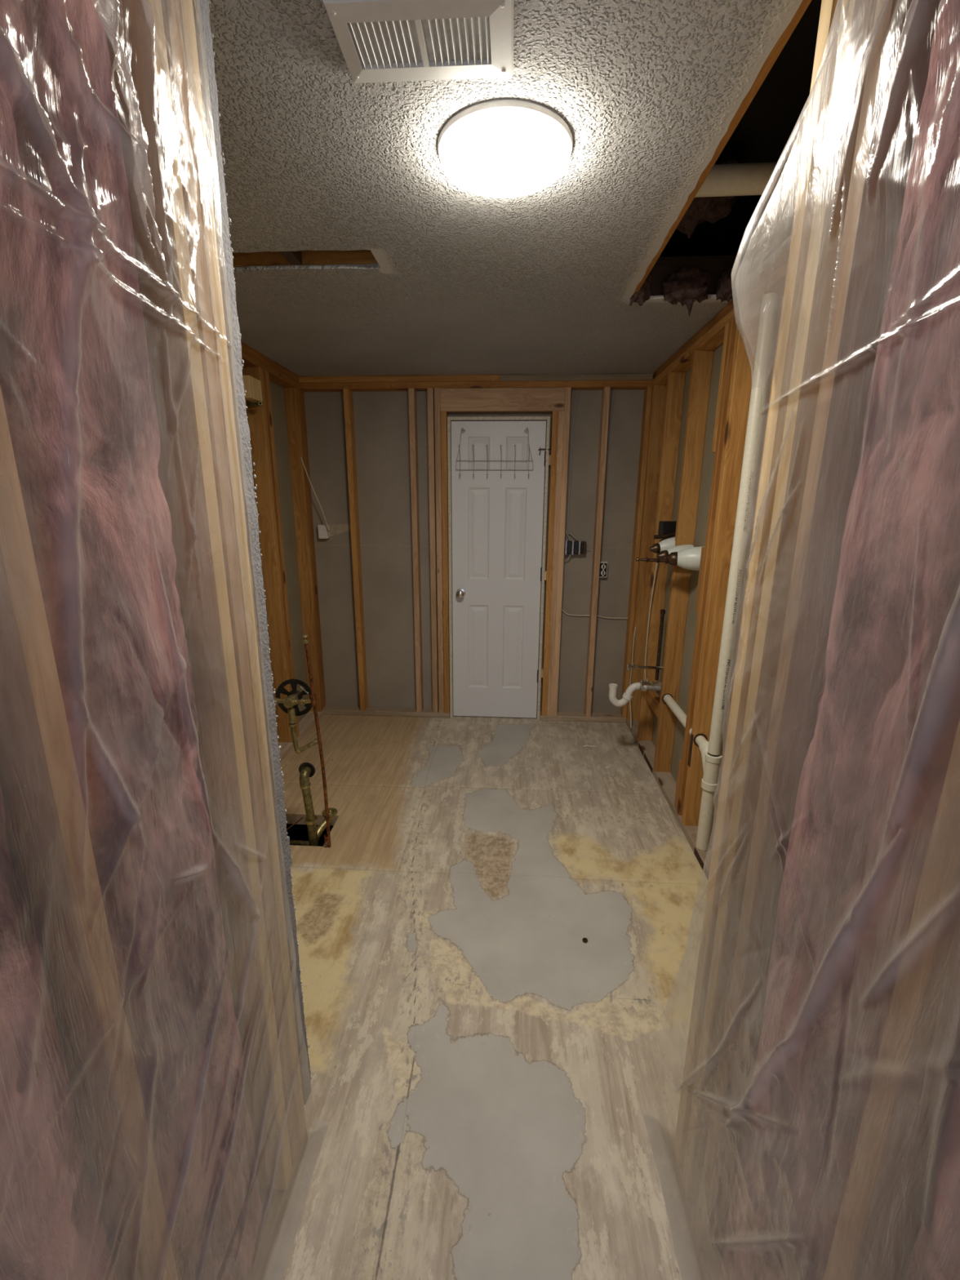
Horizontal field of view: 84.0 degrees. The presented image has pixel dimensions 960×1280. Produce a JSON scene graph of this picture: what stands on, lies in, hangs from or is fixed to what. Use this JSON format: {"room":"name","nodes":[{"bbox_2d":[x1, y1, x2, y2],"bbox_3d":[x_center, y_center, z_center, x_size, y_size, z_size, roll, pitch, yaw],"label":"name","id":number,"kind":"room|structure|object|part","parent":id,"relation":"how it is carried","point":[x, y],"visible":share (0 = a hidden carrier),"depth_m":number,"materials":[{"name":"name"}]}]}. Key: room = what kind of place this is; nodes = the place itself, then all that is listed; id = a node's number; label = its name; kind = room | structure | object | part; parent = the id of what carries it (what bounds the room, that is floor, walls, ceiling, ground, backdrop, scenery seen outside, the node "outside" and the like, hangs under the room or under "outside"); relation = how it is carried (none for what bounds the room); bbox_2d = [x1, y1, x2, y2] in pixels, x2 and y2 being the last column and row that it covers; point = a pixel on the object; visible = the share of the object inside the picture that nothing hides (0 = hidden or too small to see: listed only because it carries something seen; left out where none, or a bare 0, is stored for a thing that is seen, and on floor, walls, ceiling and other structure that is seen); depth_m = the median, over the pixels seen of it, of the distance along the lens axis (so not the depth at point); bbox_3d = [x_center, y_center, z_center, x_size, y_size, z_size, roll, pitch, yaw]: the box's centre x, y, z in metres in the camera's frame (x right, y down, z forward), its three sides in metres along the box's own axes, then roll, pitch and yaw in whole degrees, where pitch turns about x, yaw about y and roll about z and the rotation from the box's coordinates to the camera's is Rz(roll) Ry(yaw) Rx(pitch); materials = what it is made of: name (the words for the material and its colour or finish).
{"room":"building under construction","nodes":[
{"label":"building under construction","id":0,"kind":"room"},
{"bbox_2d":[0,0,307,1279],"bbox_3d":[-0.543,0.418,-0.201,0.105,2.319,2.543,1,14,3],"label":"wall","id":1,"kind":"structure","parent":0,"point":[51,850],"depth_m":0.75,"materials":[{"name":"brown wood"}]},
{"bbox_2d":[0,785,118,1279],"bbox_3d":[-0.497,0.293,0.396,0.088,2.185,0.366,1,14,3],"label":"insulation batt","id":2,"kind":"object","parent":1,"relation":"in","point":[51,1228],"visible":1,"depth_m":0.56,"materials":[{"name":"pink"}]},
{"bbox_2d":[0,0,262,1279],"bbox_3d":[-0.476,0.201,0.758,0.088,2.185,0.269,1,14,3],"label":"insulation batt","id":3,"kind":"object","parent":1,"relation":"in","point":[48,263],"visible":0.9,"depth_m":0.65,"materials":[{"name":"pink fabric"}]},
{"bbox_2d":[0,0,313,1279],"bbox_3d":[-0.402,0.261,0.441,0.098,2.300,1.280,1,14,4],"label":"plastic sheet","id":4,"kind":"object","parent":1,"relation":"attached to","point":[283,1253],"visible":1,"depth_m":0.71,"materials":[{"name":"clear plastic"}]},
{"bbox_2d":[192,0,311,1104],"bbox_3d":[-0.438,0.054,1.041,0.057,2.198,0.046,1,14,3],"label":"drywall edge","id":5,"kind":"object","parent":1,"relation":"attached to","point":[224,250],"visible":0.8,"depth_m":0.94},
{"bbox_3d":[-0.541,1.523,0.079,0.089,0.038,2.543,1,14,3],"label":"plate","id":6,"kind":"part","parent":1,"relation":"part of","materials":[{"name":"beige wood"}]},
{"bbox_2d":[240,341,323,761],"bbox_3d":[-1.267,-0.269,2.487,0.144,2.319,3.000,1,14,3],"label":"wall","id":7,"kind":"structure","parent":0,"point":[276,430],"depth_m":3.33,"materials":[{"name":"orange wood"}]},
{"bbox_2d":[246,400,262,406],"bbox_3d":[-1.191,-1.242,2.806,0.111,0.027,0.037,3,15,11],"label":"stub","id":8,"kind":"object","parent":7,"relation":"attached to","point":[260,403],"visible":0.93,"depth_m":2.81,"materials":[{"name":"gold metal"}]},
{"bbox_3d":[-1.274,-1.338,2.118,0.089,0.037,2.649,1,14,3],"label":"plate","id":9,"kind":"part","parent":7,"relation":"part of","materials":[{"name":"orange wood"}]},
{"bbox_3d":[-1.275,-1.302,2.127,0.089,0.038,2.649,1,14,3],"label":"plate","id":10,"kind":"part","parent":7,"relation":"part of","materials":[{"name":"orange wood"}]},
{"bbox_3d":[-1.286,0.860,2.676,0.089,0.038,2.649,1,14,3],"label":"plate","id":11,"kind":"part","parent":7,"relation":"part of","materials":[{"name":"brown wood"}]},
{"bbox_2d":[298,373,653,722],"bbox_3d":[-0.049,-0.562,3.668,2.720,2.319,0.109,1,14,3],"label":"wall","id":12,"kind":"structure","parent":0,"point":[375,446],"depth_m":3.63,"materials":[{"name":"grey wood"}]},
{"bbox_2d":[300,457,328,529],"bbox_3d":[-1.147,-1.178,3.508,0.233,0.882,0.063,2,14,6],"label":"cable","id":13,"kind":"object","parent":12,"relation":"attached to","point":[300,457],"visible":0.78,"depth_m":3.53,"materials":[{"name":"white plastic"}]},
{"bbox_2d":[317,524,337,538],"bbox_3d":[-1.052,-0.748,3.678,0.132,0.093,0.071,5,15,17],"label":"junction box","id":14,"kind":"object","parent":12,"relation":"attached to","point":[323,533],"visible":1,"depth_m":3.66,"materials":[{"name":"white plastic"}]},
{"bbox_3d":[-0.737,0.533,3.976,1.034,0.038,0.089,1,14,3],"label":"plate","id":15,"kind":"part","parent":12,"relation":"part of","materials":[{"name":"brown wood"}]},
{"bbox_3d":[-0.558,-1.662,3.409,1.369,0.037,0.089,1,14,3],"label":"plate","id":16,"kind":"part","parent":12,"relation":"part of","materials":[{"name":"orange wood"}]},
{"bbox_3d":[-0.044,-1.616,3.390,2.399,0.038,0.089,1,14,3],"label":"plate","id":17,"kind":"part","parent":12,"relation":"part of","materials":[{"name":"orange wood"}]},
{"bbox_2d":[447,416,550,719],"bbox_3d":[0.114,-0.427,3.662,0.655,2.062,0.127,1,14,3],"label":"door","id":18,"kind":"structure","parent":12,"relation":"in","point":[496,525],"depth_m":3.64,"materials":[{"name":"white paint"}]},
{"bbox_3d":[-0.136,-0.317,3.675,0.064,0.064,0.068,1,14,3],"label":"knob","id":19,"kind":"part","parent":18,"relation":"part of","materials":[{"name":"silver metal"}]},
{"bbox_2d":[455,426,533,478],"bbox_3d":[0.093,-1.211,3.445,0.509,0.314,0.048,1,14,3],"label":"hook rack","id":20,"kind":"object","parent":18,"relation":"attached to","point":[461,431],"visible":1,"depth_m":3.47,"materials":[{"name":"silver metal"}]},
{"bbox_3d":[-0.127,-1.244,3.465,0.066,0.264,0.018,1,14,3],"label":"hanger arm","id":21,"kind":"part","parent":20,"relation":"part of","materials":[{"name":"silver metal"}]},
{"bbox_3d":[0.316,-1.235,3.440,0.064,0.264,0.018,1,14,3],"label":"hanger arm","id":22,"kind":"part","parent":20,"relation":"part of","materials":[{"name":"silver metal"}]},
{"bbox_2d":[564,389,573,541],"bbox_3d":[0.591,-1.132,3.488,0.025,0.952,0.058,-7,16,-28],"label":"cable","id":23,"kind":"object","parent":12,"relation":"attached to","point":[573,389],"visible":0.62,"depth_m":3.43,"materials":[{"name":"white plastic"}]},
{"bbox_2d":[567,389,579,541],"bbox_3d":[0.634,-1.131,3.488,0.091,0.954,0.030,6,15,23],"label":"cable","id":24,"kind":"object","parent":12,"relation":"attached to","point":[578,389],"visible":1,"depth_m":3.50,"materials":[{"name":"plastic"}]},
{"bbox_2d":[561,608,589,616],"bbox_3d":[0.667,-0.196,3.739,0.207,0.056,0.009,1,14,3],"label":"cable","id":25,"kind":"object","parent":12,"relation":"attached to","point":[562,609],"visible":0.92,"depth_m":3.74,"materials":[{"name":"white plastic"}]},
{"bbox_3d":[0.641,-1.639,3.343,1.028,0.037,0.089,1,14,3],"label":"plate","id":26,"kind":"part","parent":12,"relation":"part of","materials":[{"name":"orange wood"}]},
{"bbox_2d":[564,540,589,555],"bbox_3d":[0.642,-0.627,3.610,0.196,0.092,0.068,1,14,3],"label":"switch box","id":27,"kind":"object","parent":12,"relation":"attached to","point":[572,547],"visible":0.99,"depth_m":3.58,"materials":[{"name":"black plastic"}]},
{"bbox_2d":[567,541,571,553],"bbox_3d":[0.601,-0.623,3.584,0.028,0.084,0.012,1,14,3],"label":"switch","id":28,"kind":"object","parent":27,"relation":"attached to","point":[569,543],"depth_m":3.58,"materials":[{"name":"black plastic"}]},
{"bbox_2d":[573,541,578,553],"bbox_3d":[0.646,-0.622,3.582,0.028,0.084,0.012,1,14,3],"label":"switch","id":29,"kind":"object","parent":27,"relation":"attached to","point":[575,543],"depth_m":3.58,"materials":[{"name":"black plastic"}]},
{"bbox_2d":[580,542,583,552],"bbox_3d":[0.687,-0.620,3.580,0.020,0.069,0.012,1,14,3],"label":"switch","id":30,"kind":"object","parent":27,"relation":"attached to","point":[581,544],"depth_m":3.58,"materials":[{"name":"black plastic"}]},
{"bbox_3d":[0.790,0.562,3.893,0.705,0.038,0.089,1,14,3],"label":"plate","id":31,"kind":"part","parent":12,"relation":"part of","materials":[{"name":"brown wood"}]},
{"bbox_2d":[599,561,608,577],"bbox_3d":[0.838,-0.482,3.640,0.058,0.106,0.058,1,14,3],"label":"outlet","id":32,"kind":"object","parent":12,"relation":"attached to","point":[603,565],"visible":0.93,"depth_m":3.62,"materials":[{"name":"white plastic"}]},
{"bbox_2d":[600,389,615,560],"bbox_3d":[0.834,-1.066,3.504,0.042,1.086,0.018,1,14,3],"label":"cable","id":33,"kind":"object","parent":12,"relation":"attached to","point":[614,389],"visible":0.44,"depth_m":3.41,"materials":[{"name":"white plastic"}]},
{"bbox_2d":[596,614,627,618],"bbox_3d":[0.920,-0.164,3.732,0.232,0.032,0.009,1,14,3],"label":"cable","id":34,"kind":"object","parent":12,"relation":"attached to","point":[597,615],"visible":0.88,"depth_m":3.73,"materials":[{"name":"white plastic"}]},
{"bbox_2d":[262,714,708,1279],"bbox_3d":[-0.206,1.496,1.528,2.720,0.622,5.600,1,14,3],"label":"floor","id":35,"kind":"structure","parent":0,"point":[484,1073],"depth_m":1.68,"materials":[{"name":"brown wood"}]},
{"bbox_2d":[286,817,302,830],"bbox_3d":[-0.903,0.883,2.507,0.142,0.074,0.010,-7,16,-26],"label":"strap","id":36,"kind":"object","parent":35,"relation":"on","point":[302,817],"visible":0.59,"depth_m":2.52,"materials":[{"name":"orange metal"}]},
{"bbox_2d":[274,634,331,848],"bbox_3d":[-0.793,0.601,2.367,0.199,1.297,0.144,-6,15,-22],"label":"tub valve","id":37,"kind":"object","parent":35,"relation":"on","point":[294,698],"visible":0.97,"depth_m":2.29,"materials":[{"name":"orange metal"}]},
{"bbox_2d":[289,839,319,846],"bbox_3d":[-0.886,1.009,2.632,0.185,0.036,0.037,3,15,12],"label":"pipe","id":38,"kind":"object","parent":35,"relation":"in","point":[296,842],"visible":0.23,"depth_m":2.62,"materials":[{"name":"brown metal"}]},
{"bbox_2d":[298,762,337,846],"bbox_3d":[-0.769,1.000,2.582,0.099,0.918,0.194,8,16,26],"label":"tub drain","id":39,"kind":"object","parent":35,"relation":"in","point":[306,770],"visible":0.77,"depth_m":2.45,"materials":[{"name":"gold metal"}]},
{"bbox_3d":[-0.757,0.903,2.549,0.044,0.096,0.149,6,15,22],"label":"shoe arm","id":40,"kind":"part","parent":39,"relation":"part of","materials":[{"name":"gold metal"}]},
{"bbox_2d":[582,937,587,942],"bbox_3d":[0.377,1.078,1.912,0.019,0.006,0.019,1,14,3],"label":"nut","id":41,"kind":"object","parent":35,"relation":"on","point":[584,940],"visible":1,"depth_m":1.91,"materials":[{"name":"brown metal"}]},
{"bbox_2d":[208,0,822,377],"bbox_3d":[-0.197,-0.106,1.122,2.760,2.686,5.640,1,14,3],"label":"ceiling","id":42,"kind":"structure","parent":0,"point":[356,251],"depth_m":1.45,"materials":[{"name":"white paint"}]},
{"bbox_2d":[322,0,514,83],"bbox_3d":[-0.096,-1.042,0.927,0.308,0.010,0.175,1,14,3],"label":"ceiling vent","id":43,"kind":"object","parent":42,"relation":"in","point":[390,33],"visible":1,"depth_m":0.92,"materials":[{"name":"white metal"}]},
{"bbox_2d":[437,99,573,198],"bbox_3d":[0.057,-1.102,1.218,0.306,0.041,0.306,1,14,3],"label":"ceiling light","id":44,"kind":"object","parent":42,"relation":"attached to","point":[500,153],"visible":1,"depth_m":1.16,"materials":[{"name":"white glass"}]},
{"bbox_2d":[629,272,652,306],"bbox_3d":[0.619,-1.362,2.070,0.097,0.126,0.126,1,14,3],"label":"clump","id":45,"kind":"object","parent":42,"relation":"attached to","point":[643,295],"visible":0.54,"depth_m":2.05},
{"bbox_2d":[662,264,711,317],"bbox_3d":[0.799,-1.353,2.075,0.186,0.172,0.125,1,14,3],"label":"clump","id":46,"kind":"object","parent":42,"relation":"attached to","point":[686,285],"visible":1,"depth_m":2.03,"materials":[{"name":"pink fabric"}]},
{"bbox_2d":[675,155,743,238],"bbox_3d":[0.725,-1.524,1.835,0.359,0.218,0.297,1,14,3],"label":"clump","id":47,"kind":"object","parent":42,"relation":"attached to","point":[710,209],"visible":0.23,"depth_m":1.83,"materials":[{"name":"pink fabric"}]},
{"bbox_2d":[715,265,743,302],"bbox_3d":[0.949,-1.345,2.017,0.082,0.120,0.138,1,14,3],"label":"clump","id":48,"kind":"object","parent":42,"relation":"attached to","point":[723,289],"visible":0.91,"depth_m":1.99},
{"bbox_2d":[694,158,801,197],"bbox_3d":[0.821,-1.335,1.541,0.582,0.084,0.084,1,14,3],"label":"pipe","id":49,"kind":"object","parent":42,"relation":"attached to","point":[751,178],"visible":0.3,"depth_m":1.52,"materials":[{"name":"white plastic"}]},
{"bbox_2d":[626,246,790,880],"bbox_3d":[1.039,-0.225,2.361,0.110,2.319,3.000,1,14,3],"label":"wall","id":50,"kind":"structure","parent":0,"point":[700,395],"depth_m":2.57,"materials":[{"name":"orange wood"}]},
{"bbox_2d":[629,626,635,728],"bbox_3d":[1.039,0.243,3.628,0.023,0.695,0.189,3,14,10],"label":"cable","id":51,"kind":"object","parent":50,"relation":"attached to","point":[635,627],"visible":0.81,"depth_m":3.65,"materials":[{"name":"plastic"}]},
{"bbox_2d":[608,681,661,706],"bbox_3d":[0.918,0.314,3.073,0.351,0.158,0.056,1,14,3],"label":"trap","id":52,"kind":"object","parent":50,"relation":"attached to","point":[627,695],"visible":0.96,"depth_m":3.06,"materials":[{"name":"white plastic"}]},
{"bbox_3d":[0.878,0.284,3.068,0.084,0.084,0.041,1,14,3],"label":"trap arm","id":53,"kind":"part","parent":52,"relation":"part of","materials":[{"name":"white plastic"}]},
{"bbox_2d":[626,662,662,670],"bbox_3d":[0.978,0.155,3.102,0.240,0.049,0.042,1,14,3],"label":"valve","id":54,"kind":"object","parent":50,"relation":"attached to","point":[628,666],"visible":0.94,"depth_m":3.10,"materials":[{"name":"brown metal"}]},
{"bbox_3d":[0.866,0.157,3.109,0.016,0.042,0.042,1,14,3],"label":"valve handle","id":55,"kind":"part","parent":54,"relation":"part of","materials":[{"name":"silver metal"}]},
{"bbox_2d":[644,562,657,679],"bbox_3d":[1.036,-0.131,3.231,0.009,0.791,0.047,-4,15,-17],"label":"cable","id":56,"kind":"object","parent":50,"relation":"attached to","point":[656,562],"visible":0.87,"depth_m":3.25,"materials":[{"name":"white plastic"}]},
{"bbox_2d":[640,678,662,687],"bbox_3d":[0.991,0.239,2.957,0.195,0.049,0.042,1,14,3],"label":"valve","id":57,"kind":"object","parent":50,"relation":"attached to","point":[642,682],"visible":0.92,"depth_m":2.95,"materials":[{"name":"silver metal"}]},
{"bbox_3d":[0.901,0.240,2.963,0.016,0.042,0.042,1,14,3],"label":"valve handle","id":58,"kind":"part","parent":57,"relation":"part of","materials":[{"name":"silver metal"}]},
{"bbox_2d":[654,608,665,679],"bbox_3d":[1.045,0.031,3.097,0.027,0.422,0.027,1,14,3],"label":"supply pipe","id":59,"kind":"object","parent":50,"relation":"attached to","point":[662,611],"visible":1,"depth_m":3.08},
{"bbox_3d":[1.018,0.904,2.550,0.089,0.038,2.649,1,14,3],"label":"plate","id":60,"kind":"part","parent":50,"relation":"part of","materials":[{"name":"brown wood"}]},
{"bbox_2d":[635,520,704,570],"bbox_3d":[1.013,-0.498,2.766,0.346,0.220,0.529,6,15,20],"label":"vanity light","id":61,"kind":"object","parent":50,"relation":"attached to","point":[684,556],"visible":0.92,"depth_m":2.66,"materials":[{"name":"white glass"}]},
{"bbox_2d":[649,542,660,553],"bbox_3d":[0.921,-0.484,2.805,0.055,0.053,0.053,1,14,3],"label":"socket","id":62,"kind":"object","parent":61,"relation":"attached to","point":[655,548],"depth_m":2.79,"materials":[{"name":"brown metal"}]},
{"bbox_2d":[656,550,668,558],"bbox_3d":[0.924,-0.427,2.696,0.059,0.057,0.056,1,14,3],"label":"socket","id":63,"kind":"object","parent":61,"relation":"attached to","point":[664,553],"depth_m":2.68,"materials":[{"name":"brown metal"}]},
{"bbox_3d":[0.939,-0.474,2.754,0.062,0.106,0.340,7,16,23],"label":"curved arm","id":64,"kind":"part","parent":61,"relation":"part of","materials":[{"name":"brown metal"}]},
{"bbox_3d":[0.996,-0.497,2.808,0.140,0.096,0.095,1,14,3],"label":"lamp shade","id":65,"kind":"part","parent":61,"relation":"part of","materials":[{"name":"white glass"}]},
{"bbox_2d":[664,551,677,565],"bbox_3d":[0.932,-0.396,2.591,0.065,0.068,0.068,5,15,18],"label":"socket","id":66,"kind":"object","parent":61,"relation":"attached to","point":[672,558],"depth_m":2.57,"materials":[{"name":"brown metal"}]},
{"bbox_3d":[1.002,-0.434,2.699,0.144,0.099,0.098,-1,14,-6],"label":"lamp shade","id":67,"kind":"part","parent":61,"relation":"part of","materials":[{"name":"white glass"}]},
{"bbox_3d":[1.022,-0.393,2.561,0.169,0.117,0.116,5,15,18],"label":"lamp shade","id":68,"kind":"part","parent":61,"relation":"part of","materials":[{"name":"white glass"}]},
{"bbox_3d":[1.029,-1.257,2.001,0.089,0.038,2.649,1,14,3],"label":"plate","id":69,"kind":"part","parent":50,"relation":"part of","materials":[{"name":"orange wood"}]},
{"bbox_2d":[663,292,777,850],"bbox_3d":[1.019,-0.219,2.447,0.070,2.186,0.760,1,14,3],"label":"stack","id":70,"kind":"object","parent":50,"relation":"attached to","point":[710,750],"visible":0.98,"depth_m":2.07,"materials":[{"name":"white plastic"}]},
{"bbox_2d":[698,741,715,771],"bbox_3d":[0.998,0.522,2.316,0.062,0.131,0.120,1,14,3],"label":"socket","id":71,"kind":"object","parent":70,"relation":"attached to","point":[708,753],"depth_m":2.27,"materials":[{"name":"white plastic"}]},
{"bbox_2d":[721,659,730,709],"bbox_3d":[0.999,0.182,2.167,0.011,0.212,0.001,3,14,9],"label":"print","id":72,"kind":"object","parent":70,"relation":"attached to","point":[726,664],"depth_m":2.16},
{"bbox_2d":[732,569,741,622],"bbox_3d":[1.001,-0.167,2.079,0.011,0.212,0.001,3,14,9],"label":"print","id":73,"kind":"object","parent":70,"relation":"attached to","point":[736,575],"depth_m":2.08},
{"bbox_2d":[743,471,753,530],"bbox_3d":[1.003,-0.515,1.990,0.011,0.212,0.001,3,14,9],"label":"print","id":74,"kind":"object","parent":70,"relation":"attached to","point":[748,488],"depth_m":1.99},
{"bbox_3d":[1.030,-1.294,1.992,0.089,0.037,2.649,1,14,3],"label":"plate","id":75,"kind":"part","parent":50,"relation":"part of","materials":[{"name":"orange wood"}]},
{"bbox_2d":[671,0,959,1279],"bbox_3d":[0.445,0.435,-0.248,0.105,2.319,2.558,1,14,3],"label":"wall","id":76,"kind":"structure","parent":0,"point":[782,656],"depth_m":0.73,"materials":[{"name":"brown wood"}]},
{"bbox_3d":[0.432,1.540,0.033,0.089,0.038,2.558,1,14,3],"label":"plate","id":77,"kind":"part","parent":76,"relation":"part of","materials":[{"name":"beige wood"}]},
{"bbox_2d":[644,0,959,1279],"bbox_3d":[0.407,0.267,0.436,0.052,2.300,1.360,1,14,2],"label":"plastic sheet","id":78,"kind":"object","parent":76,"relation":"attached to","point":[845,934],"visible":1,"depth_m":0.66,"materials":[{"name":"clear plastic"}]},
{"bbox_2d":[718,0,959,1279],"bbox_3d":[0.490,0.227,0.678,0.085,2.185,0.270,1,14,3],"label":"insulation batt","id":79,"kind":"object","parent":76,"relation":"in","point":[908,492],"visible":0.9,"depth_m":0.62,"materials":[{"name":"pink fabric"}]},
{"bbox_2d":[904,1073,959,1279],"bbox_3d":[0.468,0.317,0.322,0.088,2.185,0.361,1,14,3],"label":"insulation batt","id":80,"kind":"object","parent":76,"relation":"in","point":[935,1253],"visible":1,"depth_m":0.52,"materials":[{"name":"pink fabric"}]}
]}

